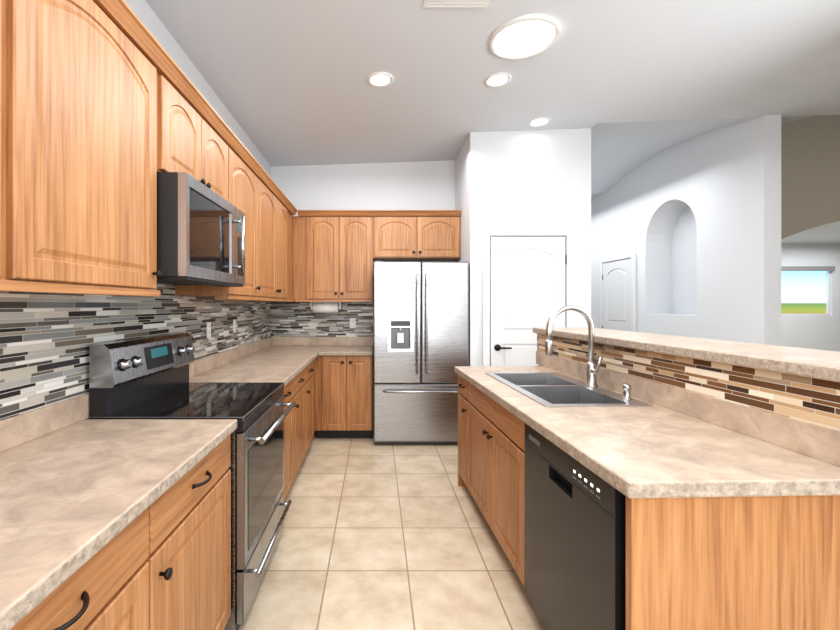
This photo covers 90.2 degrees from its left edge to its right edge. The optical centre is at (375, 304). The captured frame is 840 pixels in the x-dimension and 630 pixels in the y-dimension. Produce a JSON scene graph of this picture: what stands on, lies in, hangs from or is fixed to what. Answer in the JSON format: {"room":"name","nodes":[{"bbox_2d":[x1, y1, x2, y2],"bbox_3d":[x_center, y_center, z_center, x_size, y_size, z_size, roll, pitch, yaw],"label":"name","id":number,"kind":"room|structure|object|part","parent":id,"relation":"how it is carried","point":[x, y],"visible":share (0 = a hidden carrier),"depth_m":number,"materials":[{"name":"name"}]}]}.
{"room":"kitchen","nodes":[
{"label":"kitchen","id":0,"kind":"room"},
{"bbox_2d":[87,0,270,418],"bbox_3d":[-1.295,-0.320,2.350,0.150,3.400,13.700,0,0,0],"label":"wall","id":1,"kind":"structure","parent":0,"point":[143,11],"depth_m":2.72,"materials":[{"name":"white paint"}]},
{"bbox_2d":[0,0,19,287],"bbox_3d":[-1.050,-0.539,0.601,0.332,0.960,0.802,0,0,0],"label":"upper cabinet","id":2,"kind":"object","parent":1,"relation":"attached to","point":[9,9],"depth_m":1.02,"materials":[{"name":"brown wood"}]},
{"bbox_2d":[0,0,163,295],"bbox_3d":[-1.050,-0.539,1.353,0.332,0.960,0.701,0,0,0],"label":"upper cabinet","id":3,"kind":"object","parent":1,"relation":"attached to","point":[108,112],"depth_m":1.28,"materials":[{"name":"brown wood"}]},
{"bbox_2d":[164,56,231,295],"bbox_3d":[-1.050,-0.539,2.103,0.332,0.960,0.799,0,0,0],"label":"upper cabinet","id":4,"kind":"object","parent":1,"relation":"attached to","point":[197,143],"depth_m":2.05,"materials":[{"name":"brown wood"}]},
{"bbox_2d":[157,172,244,286],"bbox_3d":[-0.965,-0.329,2.110,0.482,0.442,0.776,0,0,0],"label":"microwave","id":5,"kind":"object","parent":4,"relation":"attached to","point":[200,233],"visible":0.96,"depth_m":1.85,"materials":[{"name":"grey metal"}]},
{"bbox_2d":[204,136,259,299],"bbox_3d":[-1.050,-0.539,2.801,0.332,0.960,0.598,0,0,0],"label":"upper cabinet","id":6,"kind":"object","parent":1,"relation":"attached to","point":[245,170],"depth_m":2.89,"materials":[{"name":"brown wood"}]},
{"bbox_2d":[260,168,279,299],"bbox_3d":[-1.050,-0.539,3.401,0.332,0.960,0.600,0,0,0],"label":"upper cabinet","id":7,"kind":"object","parent":1,"relation":"attached to","point":[269,194],"depth_m":3.46,"materials":[{"name":"brown wood"}]},
{"bbox_2d":[280,192,287,299],"bbox_3d":[-1.050,-0.539,3.933,0.332,0.960,0.466,0,0,0],"label":"upper cabinet","id":8,"kind":"object","parent":1,"relation":"attached to","point":[283,199],"depth_m":3.99,"materials":[{"name":"brown wood"}]},
{"bbox_2d":[288,204,295,299],"bbox_3d":[-1.050,-0.539,4.502,0.332,0.960,0.670,0,0,0],"label":"upper cabinet","id":9,"kind":"object","parent":1,"relation":"attached to","point":[291,211],"depth_m":4.40,"materials":[{"name":"brown wood"}]},
{"bbox_2d":[271,160,454,423],"bbox_3d":[-0.150,-0.320,4.920,2.140,3.400,0.160,0,0,0],"label":"wall","id":10,"kind":"structure","parent":0,"point":[423,185],"depth_m":4.84,"materials":[{"name":"white paint"}]},
{"bbox_2d":[293,210,372,301],"bbox_3d":[-0.468,-0.539,4.670,0.870,0.960,0.332,0,0,0],"label":"upper cabinet","id":11,"kind":"object","parent":10,"relation":"attached to","point":[336,253],"depth_m":4.51,"materials":[{"name":"brown wood"}]},
{"bbox_2d":[310,302,340,312],"bbox_3d":[-0.560,0.026,4.640,0.340,0.123,0.116,0,0,0],"label":"paper towel holder","id":12,"kind":"object","parent":11,"relation":"attached to","point":[325,307],"visible":1,"depth_m":4.59,"materials":[{"name":"white paper"}]},
{"bbox_2d":[373,210,460,260],"bbox_3d":[0.443,-0.539,4.670,0.950,0.960,0.332,0,0,0],"label":"upper cabinet","id":13,"kind":"object","parent":10,"relation":"attached to","point":[398,235],"depth_m":4.51,"materials":[{"name":"brown wood"}]},
{"bbox_2d":[238,424,546,629],"bbox_3d":[6.630,1.430,4.000,16.300,0.100,17.000,0,0,0],"label":"floor","id":14,"kind":"structure","parent":0,"point":[387,536],"depth_m":2.31,"materials":[{"name":"beige tile"}]},
{"bbox_2d":[0,284,372,629],"bbox_3d":[-0.626,0.206,2.119,1.182,0.526,5.436,0,0,0],"label":"base cabinet","id":15,"kind":"object","parent":14,"relation":"on","point":[115,524],"depth_m":1.43,"materials":[{"name":"brown wood"}]},
{"bbox_2d":[207,322,210,337],"bbox_3d":[-1.204,0.180,3.000,0.007,0.114,0.070,0,0,0],"label":"electrical outlet","id":16,"kind":"object","parent":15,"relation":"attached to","point":[208,329],"visible":1,"depth_m":2.99,"materials":[{"name":"white plastic"}]},
{"bbox_2d":[233,319,235,332],"bbox_3d":[-1.204,0.180,3.550,0.007,0.114,0.070,0,0,0],"label":"electrical outlet","id":17,"kind":"object","parent":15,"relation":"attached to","point":[234,325],"visible":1,"depth_m":3.54,"materials":[{"name":"white plastic"}]},
{"bbox_2d":[350,318,355,327],"bbox_3d":[-0.270,0.210,4.824,0.070,0.114,0.007,0,0,0],"label":"electrical outlet","id":18,"kind":"object","parent":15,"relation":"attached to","point":[352,322],"visible":1,"depth_m":4.82,"materials":[{"name":"white plastic"}]},
{"bbox_2d":[89,333,295,629],"bbox_3d":[-0.831,0.772,2.110,0.718,1.215,0.770,0,0,0],"label":"range","id":19,"kind":"object","parent":14,"relation":"on","point":[142,378],"visible":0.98,"depth_m":1.91,"materials":[{"name":"grey metal"}]},
{"bbox_2d":[372,352,372,437],"bbox_3d":[-0.626,0.945,3.670,1.182,0.870,2.333,0,0,0],"label":"base cabinet","id":20,"kind":"object","parent":14,"relation":"on","point":[372,352],"depth_m":4.24,"materials":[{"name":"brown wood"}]},
{"bbox_2d":[374,261,468,442],"bbox_3d":[0.441,0.474,4.391,0.928,1.812,0.818,0,0,0],"label":"fridge","id":21,"kind":"object","parent":14,"relation":"on","point":[421,331],"visible":0.88,"depth_m":4.05,"materials":[{"name":"grey metal"}]},
{"bbox_3d":[0.207,0.172,4.085,0.461,1.185,0.070,0,0,0],"label":"door","id":22,"kind":"part","parent":21,"relation":"part of","materials":[{"name":"silver metal"}]},
{"bbox_2d":[454,333,839,629],"bbox_3d":[1.047,0.803,2.215,0.850,1.155,2.198,0,0,-2],"label":"kitchen island","id":23,"kind":"object","parent":14,"relation":"on","point":[610,479],"depth_m":1.33,"materials":[{"name":"beige stone"}]},
{"bbox_2d":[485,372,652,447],"bbox_3d":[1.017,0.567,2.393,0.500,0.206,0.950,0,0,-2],"label":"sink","id":24,"kind":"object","parent":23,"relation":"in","point":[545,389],"depth_m":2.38,"materials":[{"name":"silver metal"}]},
{"bbox_2d":[524,420,630,629],"bbox_3d":[0.697,0.895,1.527,0.046,0.760,0.665,0,0,-2],"label":"dishwasher","id":25,"kind":"object","parent":23,"relation":"in","point":[575,520],"depth_m":1.44,"materials":[{"name":"black metal"}]},
{"bbox_2d":[533,327,839,376],"bbox_3d":[1.535,0.202,2.215,0.475,0.044,2.290,0,0,-2],"label":"island countertop","id":26,"kind":"structure","parent":23,"relation":"on","point":[825,363],"depth_m":1.65,"materials":[{"name":"beige stone"}]},
{"bbox_2d":[145,0,839,242],"bbox_3d":[6.630,-1.945,3.050,16.300,0.750,15.100,0,0,0],"label":"ceiling","id":27,"kind":"structure","parent":0,"point":[633,84],"depth_m":3.02,"materials":[{"name":"white paint"}]},
{"bbox_2d":[367,72,393,87],"bbox_3d":[0.030,-1.648,3.050,0.198,0.010,0.198,0,0,0],"label":"recessed light","id":28,"kind":"object","parent":27,"relation":"in","point":[380,79],"visible":0.98,"depth_m":3.04,"materials":[{"name":"white"}]},
{"bbox_2d":[423,0,489,7],"bbox_3d":[0.440,-1.660,2.235,0.360,0.015,0.180,0,0,0],"label":"ceiling vent","id":29,"kind":"object","parent":27,"relation":"in","point":[455,3],"visible":1,"depth_m":2.29,"materials":[{"name":"white"}]},
{"bbox_2d":[484,72,511,87],"bbox_3d":[0.910,-1.679,3.110,0.198,0.010,0.198,0,0,0],"label":"recessed light","id":30,"kind":"object","parent":27,"relation":"in","point":[497,80],"visible":0.98,"depth_m":3.10,"materials":[{"name":"white"}]},
{"bbox_2d":[489,14,560,59],"bbox_3d":[0.930,-1.670,2.620,0.430,0.029,0.430,0,0,0],"label":"recessed light","id":31,"kind":"object","parent":27,"relation":"in","point":[525,36],"visible":0.96,"depth_m":2.58,"materials":[{"name":"white"}]},
{"bbox_2d":[528,117,550,126],"bbox_3d":[1.520,-1.700,3.870,0.198,0.010,0.198,0,0,0],"label":"recessed light","id":32,"kind":"object","parent":27,"relation":"in","point":[539,121],"visible":0.96,"depth_m":3.86,"materials":[{"name":"white"}]},
{"bbox_2d":[455,128,590,365],"bbox_3d":[1.510,-0.320,6.030,1.180,3.400,3.940,0,0,0],"label":"wall","id":33,"kind":"structure","parent":0,"point":[532,179],"depth_m":4.06,"materials":[{"name":"white paint"}]},
{"bbox_2d":[482,229,573,365],"bbox_3d":[1.470,0.319,4.010,0.874,2.107,0.095,0,0,0],"label":"pantry door","id":34,"kind":"structure","parent":33,"relation":"in","point":[527,284],"depth_m":4.02,"materials":[{"name":"white wood"}]},
{"bbox_3d":[1.492,0.357,3.998,0.699,1.680,0.072,0,0,0],"label":"pantry door hardware","id":35,"kind":"part","parent":34,"relation":"part of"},
{"bbox_2d":[591,115,780,345],"bbox_3d":[3.865,-0.320,6.450,0.450,3.400,5.100,0,0,0],"label":"wall","id":36,"kind":"structure","parent":0,"point":[694,223],"depth_m":4.60,"materials":[{"name":"white paint"}]},
{"bbox_2d":[600,252,636,331],"bbox_3d":[3.615,0.319,6.240,0.045,2.107,0.874,0,0,0],"label":"hall door","id":37,"kind":"structure","parent":36,"relation":"in","point":[618,296],"depth_m":6.16,"materials":[{"name":"white wood"}]},
{"bbox_2d":[781,115,839,238],"bbox_3d":[9.280,-1.120,7.675,11.000,5.000,0.350,0,0,0],"label":"wall","id":38,"kind":"structure","parent":0,"point":[810,172],"depth_m":7.50,"materials":[{"name":"beige paint"}]},
{"bbox_2d":[781,243,839,351],"bbox_3d":[9.780,-0.620,10.675,10.000,4.000,0.150,0,0,0],"label":"wall","id":39,"kind":"structure","parent":0,"point":[816,332],"depth_m":10.60,"materials":[{"name":"white paint"}]},
{"bbox_2d":[781,266,834,315],"bbox_3d":[10.830,-0.350,10.720,2.200,1.860,0.360,0,0,0],"label":"window","id":40,"kind":"structure","parent":39,"relation":"in","point":[803,290],"depth_m":10.90,"materials":[{"name":"white"}]}
]}

